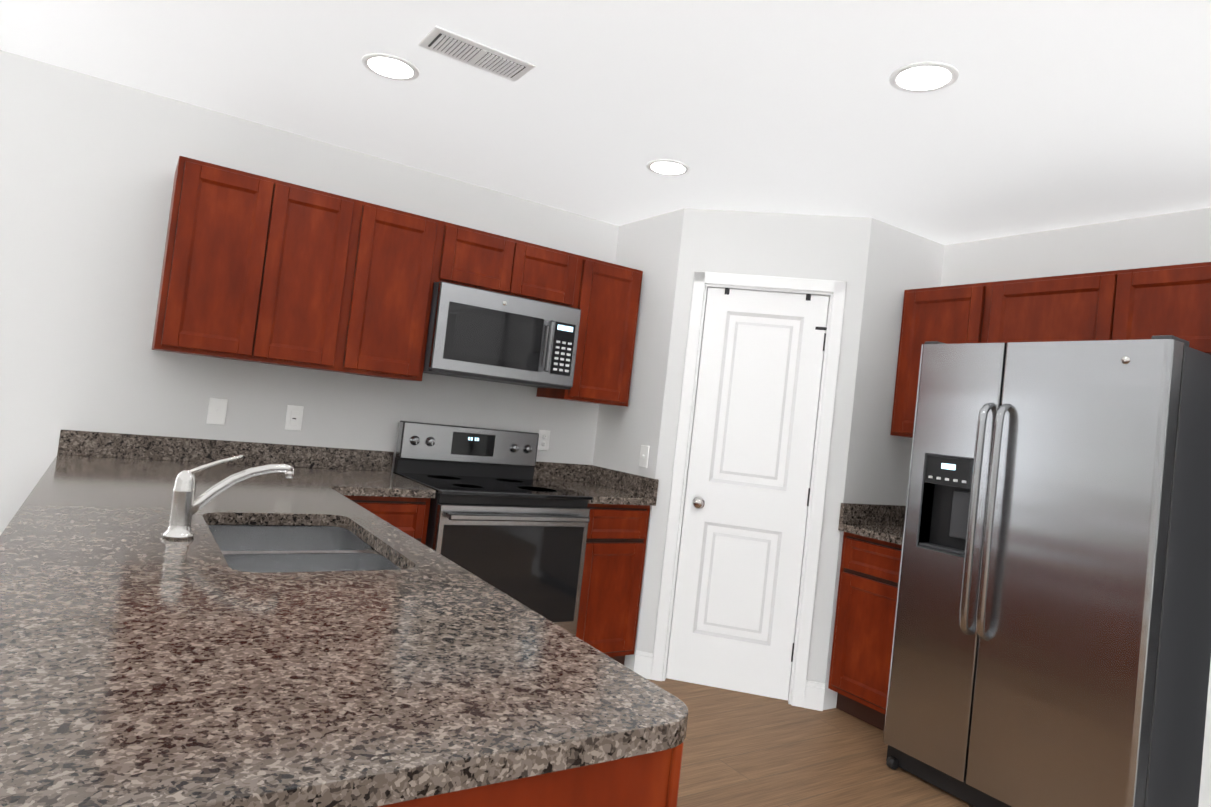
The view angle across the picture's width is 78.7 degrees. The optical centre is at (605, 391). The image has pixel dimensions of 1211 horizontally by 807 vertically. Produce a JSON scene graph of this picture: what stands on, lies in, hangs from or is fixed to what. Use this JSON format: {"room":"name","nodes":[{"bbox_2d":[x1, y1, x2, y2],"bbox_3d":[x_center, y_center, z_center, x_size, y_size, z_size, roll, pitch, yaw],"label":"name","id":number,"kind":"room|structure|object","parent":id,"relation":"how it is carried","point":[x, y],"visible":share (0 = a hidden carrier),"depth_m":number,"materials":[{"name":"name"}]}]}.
{"room":"kitchen","nodes":[
{"label":"kitchen","id":0,"kind":"room"},
{"bbox_2d":[0,50,618,534],"bbox_3d":[-0.780,0.135,3.945,4.490,2.440,0.120,8,-2,-33],"label":"wall","id":1,"kind":"structure","parent":0,"point":[88,164],"depth_m":3.09,"materials":[{"name":"white paint"}]},
{"bbox_2d":[206,398,227,424],"bbox_3d":[-1.710,0.088,3.253,0.072,0.115,0.016,8,-2,-33],"label":"light switch","id":2,"kind":"object","parent":1,"relation":"attached to","point":[217,409],"visible":1,"depth_m":3.25,"materials":[{"name":"white plastic"}]},
{"bbox_2d":[151,156,362,372],"bbox_3d":[-1.498,-0.510,3.181,0.690,0.760,0.330,8,-2,-33],"label":"upper cabinet","id":3,"kind":"object","parent":1,"relation":"attached to","point":[265,270],"depth_m":3.03,"materials":[{"name":"brown wood"}]},
{"bbox_2d":[284,405,303,430],"bbox_3d":[-1.446,0.124,3.431,0.072,0.115,0.010,8,-2,-33],"label":"outlet","id":4,"kind":"object","parent":1,"relation":"attached to","point":[294,416],"visible":1,"depth_m":3.43,"materials":[{"name":"white plastic"}]},
{"bbox_2d":[343,201,446,380],"bbox_3d":[-1.052,-0.450,3.474,0.383,0.760,0.330,8,-2,-33],"label":"upper cabinet","id":5,"kind":"object","parent":1,"relation":"attached to","point":[398,263],"depth_m":3.35,"materials":[{"name":"brown wood"}]},
{"bbox_2d":[439,222,586,308],"bbox_3d":[-0.548,-0.620,3.797,0.770,0.290,0.330,8,-2,-33],"label":"upper cabinet","id":6,"kind":"object","parent":1,"relation":"attached to","point":[474,258],"depth_m":3.66,"materials":[{"name":"brown wood"}]},
{"bbox_2d":[423,281,580,388],"bbox_3d":[-0.556,-0.264,3.739,0.760,0.417,0.437,8,-2,-33],"label":"microwave","id":7,"kind":"object","parent":6,"relation":"attached to","point":[481,334],"visible":1,"depth_m":3.57,"materials":[{"name":"grey metal"}]},
{"bbox_2d":[537,430,549,450],"bbox_3d":[-0.347,0.276,4.156,0.072,0.115,0.009,8,-2,-33],"label":"electrical outlet","id":8,"kind":"object","parent":1,"relation":"attached to","point":[543,440],"visible":0.92,"depth_m":4.15,"materials":[{"name":"white plastic"}]},
{"bbox_2d":[536,257,642,406],"bbox_3d":[-0.084,-0.321,4.112,0.410,0.760,0.330,8,-2,-33],"label":"upper cabinet","id":9,"kind":"object","parent":1,"relation":"attached to","point":[609,306],"depth_m":3.98,"materials":[{"name":"brown wood"}]},
{"bbox_2d":[0,0,1210,244],"bbox_3d":[0.632,-1.106,0.324,9.400,0.100,8.000,8,-2,-33],"label":"ceiling","id":10,"kind":"structure","parent":0,"point":[1046,114],"depth_m":2.59,"materials":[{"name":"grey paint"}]},
{"bbox_2d":[362,53,418,80],"bbox_3d":[-0.752,-1.132,2.586,0.196,0.007,0.196,8,-2,-33],"label":"recessed light","id":11,"kind":"object","parent":10,"relation":"in","point":[389,66],"visible":1,"depth_m":2.58,"materials":[{"name":"white"}]},
{"bbox_2d":[418,26,535,81],"bbox_3d":[-0.419,-1.098,2.422,0.350,0.010,0.160,8,-2,-33],"label":"ceiling vent","id":12,"kind":"object","parent":10,"relation":"in","point":[442,41],"visible":1,"depth_m":2.40,"materials":[{"name":"white metal"}]},
{"bbox_2d":[646,159,689,175],"bbox_3d":[0.279,-0.994,3.289,0.196,0.007,0.196,8,-2,-33],"label":"recessed light","id":13,"kind":"object","parent":10,"relation":"in","point":[669,167],"visible":1,"depth_m":3.28,"materials":[{"name":"white"}]},
{"bbox_2d":[889,61,958,92],"bbox_3d":[0.966,-0.951,2.246,0.196,0.007,0.196,8,-2,-33],"label":"recessed light","id":14,"kind":"object","parent":10,"relation":"in","point":[923,77],"visible":1,"depth_m":2.23,"materials":[{"name":"white"}]},
{"bbox_2d":[593,208,683,670],"bbox_3d":[0.171,0.247,4.134,0.140,2.440,0.610,8,-2,-33],"label":"wall","id":15,"kind":"structure","parent":0,"point":[649,248],"depth_m":4.03,"materials":[{"name":"white paint"}]},
{"bbox_2d":[639,445,649,467],"bbox_3d":[0.201,0.344,3.925,0.016,0.115,0.072,8,-2,-33],"label":"light switch","id":16,"kind":"object","parent":15,"relation":"attached to","point":[644,455],"visible":1,"depth_m":3.92,"materials":[{"name":"white plastic"}]},
{"bbox_2d":[636,208,871,689],"bbox_3d":[0.748,0.300,3.798,0.940,2.440,0.110,6,-2,12],"label":"wall","id":17,"kind":"structure","parent":0,"point":[822,247],"depth_m":3.77,"materials":[{"name":"white paint"}]},
{"bbox_2d":[634,650,824,710],"bbox_3d":[-0.215,1.222,-0.244,7.650,0.130,7.580,8,-2,-33],"label":"baseboard","id":18,"kind":"structure","parent":17,"relation":"attached to","point":[814,695],"depth_m":3.61,"materials":[{"name":"white wood"}]},
{"bbox_2d":[666,287,828,699],"bbox_3d":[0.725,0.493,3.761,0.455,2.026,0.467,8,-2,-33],"label":"pantry door","id":19,"kind":"structure","parent":17,"relation":"in","point":[744,525],"depth_m":3.75,"materials":[{"name":"white wood"}]},
{"bbox_2d":[651,271,846,706],"bbox_3d":[0.727,0.464,3.780,0.760,2.110,0.116,6,-2,12],"label":"door frame","id":20,"kind":"structure","parent":17,"relation":"attached to","point":[819,468],"depth_m":3.74,"materials":[{"name":"white wood"}]},
{"bbox_2d":[647,678,974,806],"bbox_3d":[0.350,1.417,0.240,9.400,0.100,8.000,8,-2,-33],"label":"floor","id":21,"kind":"structure","parent":0,"point":[741,749],"depth_m":3.01,"materials":[{"name":"brown wood"}]},
{"bbox_2d":[351,496,430,544],"bbox_3d":[-1.154,0.857,3.286,0.468,0.880,0.620,8,-2,-33],"label":"base cabinet","id":22,"kind":"object","parent":21,"relation":"on","point":[409,515],"depth_m":3.11,"materials":[{"name":"brown wood"}]},
{"bbox_2d":[0,429,687,806],"bbox_3d":[-1.021,0.317,1.987,0.900,0.135,2.904,8,-2,-33],"label":"countertop","id":23,"kind":"structure","parent":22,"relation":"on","point":[144,661],"depth_m":1.06,"materials":[{"name":"stone"}]},
{"bbox_2d":[163,454,293,539],"bbox_3d":[-0.909,0.253,1.798,0.271,0.203,0.066,8,-2,-33],"label":"faucet","id":24,"kind":"object","parent":23,"relation":"on","point":[185,506],"visible":1,"depth_m":1.74,"materials":[{"name":"silver metal"}]},
{"bbox_2d":[208,525,401,572],"bbox_3d":[-0.794,0.509,1.883,0.453,0.200,0.780,8,-2,-33],"label":"sink","id":25,"kind":"object","parent":23,"relation":"in","point":[275,548],"visible":0.08,"depth_m":2.11,"materials":[{"name":"silver metal"}]},
{"bbox_2d":[316,446,435,496],"bbox_3d":[-1.080,0.354,3.299,0.445,0.135,0.645,8,-2,-33],"label":"countertop","id":26,"kind":"structure","parent":22,"relation":"on","point":[380,462],"depth_m":3.58,"materials":[{"name":"stone"}]},
{"bbox_2d":[393,420,592,635],"bbox_3d":[-0.581,0.781,3.565,0.760,1.175,0.715,8,-2,-33],"label":"range","id":27,"kind":"object","parent":21,"relation":"on","point":[500,519],"visible":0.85,"depth_m":3.42,"materials":[{"name":"black glass"}]},
{"bbox_2d":[378,743,682,806],"bbox_3d":[-0.246,0.879,0.910,0.638,0.880,0.190,8,-2,-33],"label":"base cabinet","id":28,"kind":"object","parent":21,"relation":"on","point":[650,779],"depth_m":0.94,"materials":[{"name":"brown wood"}]},
{"bbox_2d":[576,503,649,664],"bbox_3d":[-0.147,0.991,3.950,0.415,0.880,0.620,8,-2,-33],"label":"base cabinet","id":29,"kind":"object","parent":21,"relation":"on","point":[609,604],"depth_m":3.71,"materials":[{"name":"brown wood"}]},
{"bbox_2d":[533,461,658,505],"bbox_3d":[-0.084,0.487,3.956,0.421,0.135,0.644,8,-2,-33],"label":"countertop","id":30,"kind":"structure","parent":29,"relation":"on","point":[605,485],"depth_m":4.05,"materials":[{"name":"stone"}]},
{"bbox_2d":[828,532,901,730],"bbox_3d":[1.495,1.163,3.602,0.618,0.880,0.455,8,-2,-33],"label":"base cabinet","id":31,"kind":"object","parent":21,"relation":"on","point":[870,567],"depth_m":3.48,"materials":[{"name":"brown wood"}]},
{"bbox_2d":[838,503,905,544],"bbox_3d":[1.541,0.657,3.611,0.644,0.135,0.459,8,-2,-33],"label":"countertop","id":32,"kind":"structure","parent":31,"relation":"on","point":[876,521],"depth_m":3.66,"materials":[{"name":"stone"}]},
{"bbox_2d":[883,335,1210,806],"bbox_3d":[1.788,0.722,2.924,0.884,1.772,0.905,8,-2,-33],"label":"fridge","id":33,"kind":"object","parent":21,"relation":"on","point":[1051,645],"visible":1,"depth_m":2.59,"materials":[{"name":"grey metal"}]},
{"bbox_2d":[823,218,943,709],"bbox_3d":[1.416,0.378,3.877,0.625,2.440,0.140,8,-2,-33],"label":"wall","id":34,"kind":"structure","parent":0,"point":[900,262],"depth_m":3.77,"materials":[{"name":"white paint"}]},
{"bbox_2d":[940,208,1210,286],"bbox_3d":[1.829,0.425,3.922,0.120,2.440,3.030,8,-2,-33],"label":"wall","id":35,"kind":"structure","parent":0,"point":[1177,238],"depth_m":3.42,"materials":[{"name":"white paint"}]},
{"bbox_2d":[890,282,990,437],"bbox_3d":[1.761,-0.127,3.724,0.329,0.760,0.455,8,-2,-33],"label":"upper cabinet","id":36,"kind":"object","parent":35,"relation":"attached to","point":[955,314],"depth_m":3.71,"materials":[{"name":"brown wood"}]},
{"bbox_2d":[983,262,1210,354],"bbox_3d":[2.200,-0.298,3.093,0.329,0.365,1.068,8,-2,-33],"label":"upper cabinet","id":37,"kind":"object","parent":35,"relation":"attached to","point":[1175,300],"depth_m":3.03,"materials":[{"name":"brown wood"}]},
{"bbox_2d":[1198,661,1210,806],"bbox_3d":[2.266,0.426,2.462,0.750,2.440,0.110,8,-2,-33],"label":"wall","id":38,"kind":"structure","parent":0,"point":[1205,793],"depth_m":2.27,"materials":[{"name":"white paint"}]}
]}

